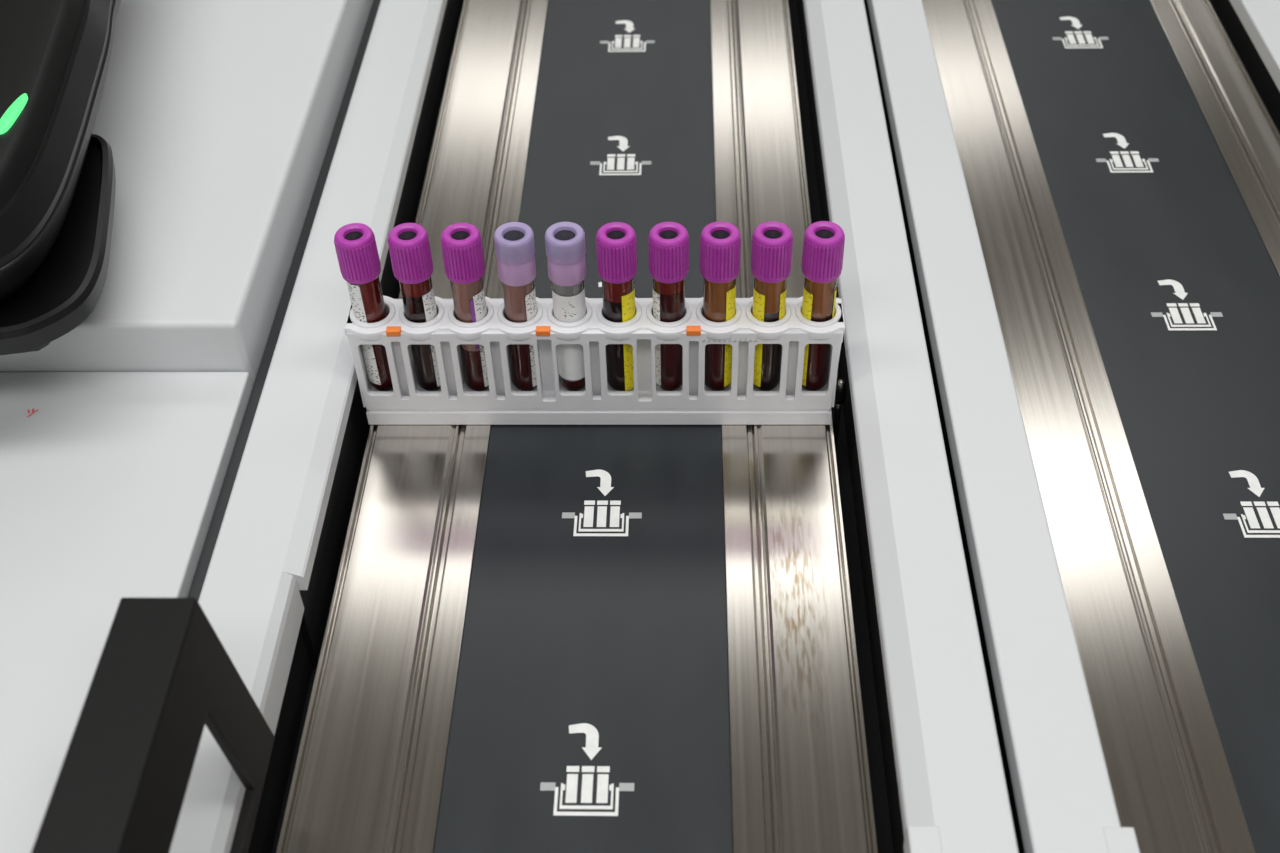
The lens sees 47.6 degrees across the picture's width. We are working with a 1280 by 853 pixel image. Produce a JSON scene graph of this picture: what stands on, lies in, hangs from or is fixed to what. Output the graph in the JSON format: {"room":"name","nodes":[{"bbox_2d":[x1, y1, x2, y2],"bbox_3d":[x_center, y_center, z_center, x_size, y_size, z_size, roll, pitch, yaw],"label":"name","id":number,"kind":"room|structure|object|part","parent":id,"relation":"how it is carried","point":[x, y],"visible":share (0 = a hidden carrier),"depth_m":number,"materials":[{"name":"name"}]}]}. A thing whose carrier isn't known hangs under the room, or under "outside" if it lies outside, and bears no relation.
{"room":"laboratory","nodes":[
{"label":"laboratory","id":0,"kind":"room"},
{"bbox_2d":[991,0,1279,852],"bbox_3d":[0.260,-0.184,0.827,0.095,0.030,1.550,0,44,2],"label":"conveyor belt","id":1,"kind":"object","parent":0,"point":[1179,283],"visible":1,"depth_m":0.67,"materials":[{"name":"rubber"}]},
{"bbox_2d":[1210,0,1279,132],"bbox_3d":[0.411,-0.191,0.815,0.128,0.050,1.550,0,44,2],"label":"rail","id":2,"kind":"object","parent":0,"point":[1252,27],"visible":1,"depth_m":0.82,"materials":[{"name":"white paint"}]},
{"bbox_3d":[0.071,-0.426,2.381,6.000,0.050,8.400,0,44,2],"label":"floor","id":3,"kind":"structure","parent":0,"visible":0},
{"bbox_2d":[0,372,252,852],"bbox_3d":[-0.469,0.483,0.767,0.617,0.930,0.500,0,44,2],"label":"panel","id":4,"kind":"object","parent":3,"relation":"on","point":[111,483],"visible":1,"depth_m":0.55,"materials":[{"name":"white paint"}]},
{"bbox_2d":[0,0,373,385],"bbox_3d":[-0.453,-0.068,1.312,0.617,0.956,1.050,0,44,2],"label":"instrument cover","id":5,"kind":"object","parent":3,"relation":"on","point":[217,118],"visible":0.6,"depth_m":0.68,"materials":[{"name":"white paint"}]},
{"bbox_2d":[0,0,120,354],"bbox_3d":[-0.272,-0.159,0.662,0.122,0.076,0.353,0,44,2],"label":"barcode scanner","id":6,"kind":"object","parent":5,"relation":"on","point":[58,178],"visible":1,"depth_m":0.58,"materials":[{"name":"black plastic"}]},
{"bbox_2d":[0,93,27,134],"bbox_3d":[-0.248,-0.121,0.574,0.007,0.008,0.031,1,44,3],"label":"light","id":7,"kind":"object","parent":6,"relation":"on","point":[13,106],"depth_m":0.57,"materials":[{"name":"green plastic"}]},
{"bbox_2d":[272,0,893,852],"bbox_3d":[0.243,0.137,1.142,0.782,0.870,1.550,0,44,2],"label":"side gap","id":8,"kind":"object","parent":3,"relation":"on","point":[874,747],"visible":0.02,"depth_m":0.59,"materials":[{"name":"black"}]},
{"bbox_2d":[31,0,463,852],"bbox_3d":[-0.135,-0.221,0.803,0.047,0.133,1.550,0,44,2],"label":"rail","id":9,"kind":"object","parent":8,"relation":"on","point":[265,576],"depth_m":0.54,"materials":[{"name":"white paint"}]},
{"bbox_3d":[-0.141,0.178,0.352,0.032,0.073,0.289,0,44,2],"label":"frame bracket","id":10,"kind":"part","parent":9,"relation":"part of","materials":[{"name":"black metal"}]},
{"bbox_2d":[276,0,548,852],"bbox_3d":[-0.085,-0.184,0.837,0.053,0.030,1.550,0,44,2],"label":"guide","id":11,"kind":"object","parent":8,"relation":"on","point":[368,777],"visible":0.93,"depth_m":0.57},
{"bbox_2d":[434,0,732,852],"bbox_3d":[-0.009,-0.184,0.835,0.099,0.030,1.550,0,44,2],"label":"conveyor belt","id":12,"kind":"object","parent":8,"relation":"on","point":[590,714],"visible":0.82,"depth_m":0.57,"materials":[{"name":"rubber"}]},
{"bbox_2d":[344,295,844,424],"bbox_3d":[-0.018,-0.028,0.615,0.204,0.054,0.025,0,44,2],"label":"tube rack","id":13,"kind":"object","parent":12,"relation":"on","point":[407,403],"visible":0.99,"depth_m":0.61,"materials":[{"name":"plastic"}]},
{"bbox_2d":[334,223,398,390],"bbox_3d":[-0.112,-0.046,0.600,0.016,0.083,0.016,-1,44,2],"label":"tube","id":14,"kind":"object","parent":13,"relation":"in","point":[355,243],"visible":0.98,"depth_m":0.58,"materials":[{"name":"plastic"}]},
{"bbox_2d":[388,223,440,390],"bbox_3d":[-0.091,-0.046,0.600,0.016,0.083,0.016,0,44,2],"label":"tube","id":15,"kind":"object","parent":13,"relation":"in","point":[408,243],"visible":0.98,"depth_m":0.58,"materials":[{"name":"plastic"}]},
{"bbox_2d":[440,223,488,390],"bbox_3d":[-0.070,-0.046,0.599,0.016,0.083,0.016,0,44,2],"label":"tube","id":16,"kind":"object","parent":13,"relation":"in","point":[461,243],"visible":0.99,"depth_m":0.58,"materials":[{"name":"plastic"}]},
{"bbox_2d":[494,222,541,390],"bbox_3d":[-0.049,-0.046,0.599,0.016,0.083,0.016,0,44,1],"label":"tube","id":17,"kind":"object","parent":13,"relation":"in","point":[514,243],"visible":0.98,"depth_m":0.58,"materials":[{"name":"plastic"}]},
{"bbox_2d":[545,222,585,390],"bbox_3d":[-0.029,-0.046,0.598,0.016,0.083,0.016,0,44,2],"label":"tube","id":18,"kind":"object","parent":13,"relation":"in","point":[565,246],"visible":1,"depth_m":0.58,"materials":[{"name":"plastic"}]},
{"bbox_2d":[596,222,636,390],"bbox_3d":[-0.009,-0.046,0.597,0.016,0.083,0.016,0,44,2],"label":"tube","id":19,"kind":"object","parent":13,"relation":"in","point":[616,242],"visible":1,"depth_m":0.58,"materials":[{"name":"plastic"}]},
{"bbox_2d":[648,222,688,390],"bbox_3d":[0.012,-0.046,0.597,0.016,0.083,0.016,0,44,2],"label":"tube","id":20,"kind":"object","parent":13,"relation":"in","point":[668,242],"visible":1,"depth_m":0.58,"materials":[{"name":"plastic"}]},
{"bbox_2d":[700,221,740,390],"bbox_3d":[0.032,-0.046,0.596,0.016,0.083,0.016,0,44,2],"label":"tube","id":21,"kind":"object","parent":13,"relation":"in","point":[720,241],"visible":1,"depth_m":0.58,"materials":[{"name":"plastic"}]},
{"bbox_2d":[751,221,792,390],"bbox_3d":[0.053,-0.046,0.596,0.016,0.083,0.016,0,44,2],"label":"tube","id":22,"kind":"object","parent":13,"relation":"in","point":[772,241],"visible":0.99,"depth_m":0.58,"materials":[{"name":"plastic"}]},
{"bbox_2d":[802,221,844,390],"bbox_3d":[0.073,-0.046,0.595,0.016,0.083,0.016,0,44,2],"label":"tube","id":23,"kind":"object","parent":13,"relation":"in","point":[824,241],"visible":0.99,"depth_m":0.58,"materials":[{"name":"plastic"}]},
{"bbox_2d":[710,0,877,852],"bbox_3d":[0.065,-0.184,0.833,0.048,0.030,1.550,0,44,2],"label":"guide","id":24,"kind":"object","parent":8,"relation":"on","point":[800,771],"visible":0.93,"depth_m":0.57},
{"bbox_2d":[834,379,845,451],"bbox_3d":[0.086,-0.003,0.636,0.005,0.046,0.005,0,44,2],"label":"roller","id":25,"kind":"object","parent":8,"relation":"on","point":[840,393],"visible":0.88,"depth_m":0.62,"materials":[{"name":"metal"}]},
{"bbox_2d":[797,0,1018,852],"bbox_3d":[0.111,-0.195,0.821,0.033,0.060,1.550,0,44,2],"label":"divider","id":26,"kind":"object","parent":8,"relation":"on","point":[946,787],"visible":1,"depth_m":0.56,"materials":[{"name":"white paint"}]},
{"bbox_2d":[864,0,1139,852],"bbox_3d":[0.148,-0.195,0.820,0.032,0.060,1.550,0,44,2],"label":"divider","id":27,"kind":"object","parent":8,"relation":"on","point":[1060,794],"visible":0.99,"depth_m":0.56,"materials":[{"name":"white paint"}]},
{"bbox_2d":[922,0,1254,852],"bbox_3d":[0.188,-0.184,0.829,0.049,0.030,1.550,0,44,2],"label":"guide","id":28,"kind":"object","parent":8,"relation":"on","point":[1171,781],"visible":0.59,"depth_m":0.59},
{"bbox_2d":[1149,0,1279,277],"bbox_3d":[0.326,-0.184,0.825,0.036,0.030,1.550,0,44,2],"label":"guide","id":29,"kind":"object","parent":8,"relation":"on","point":[1247,138],"visible":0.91,"depth_m":0.80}
]}

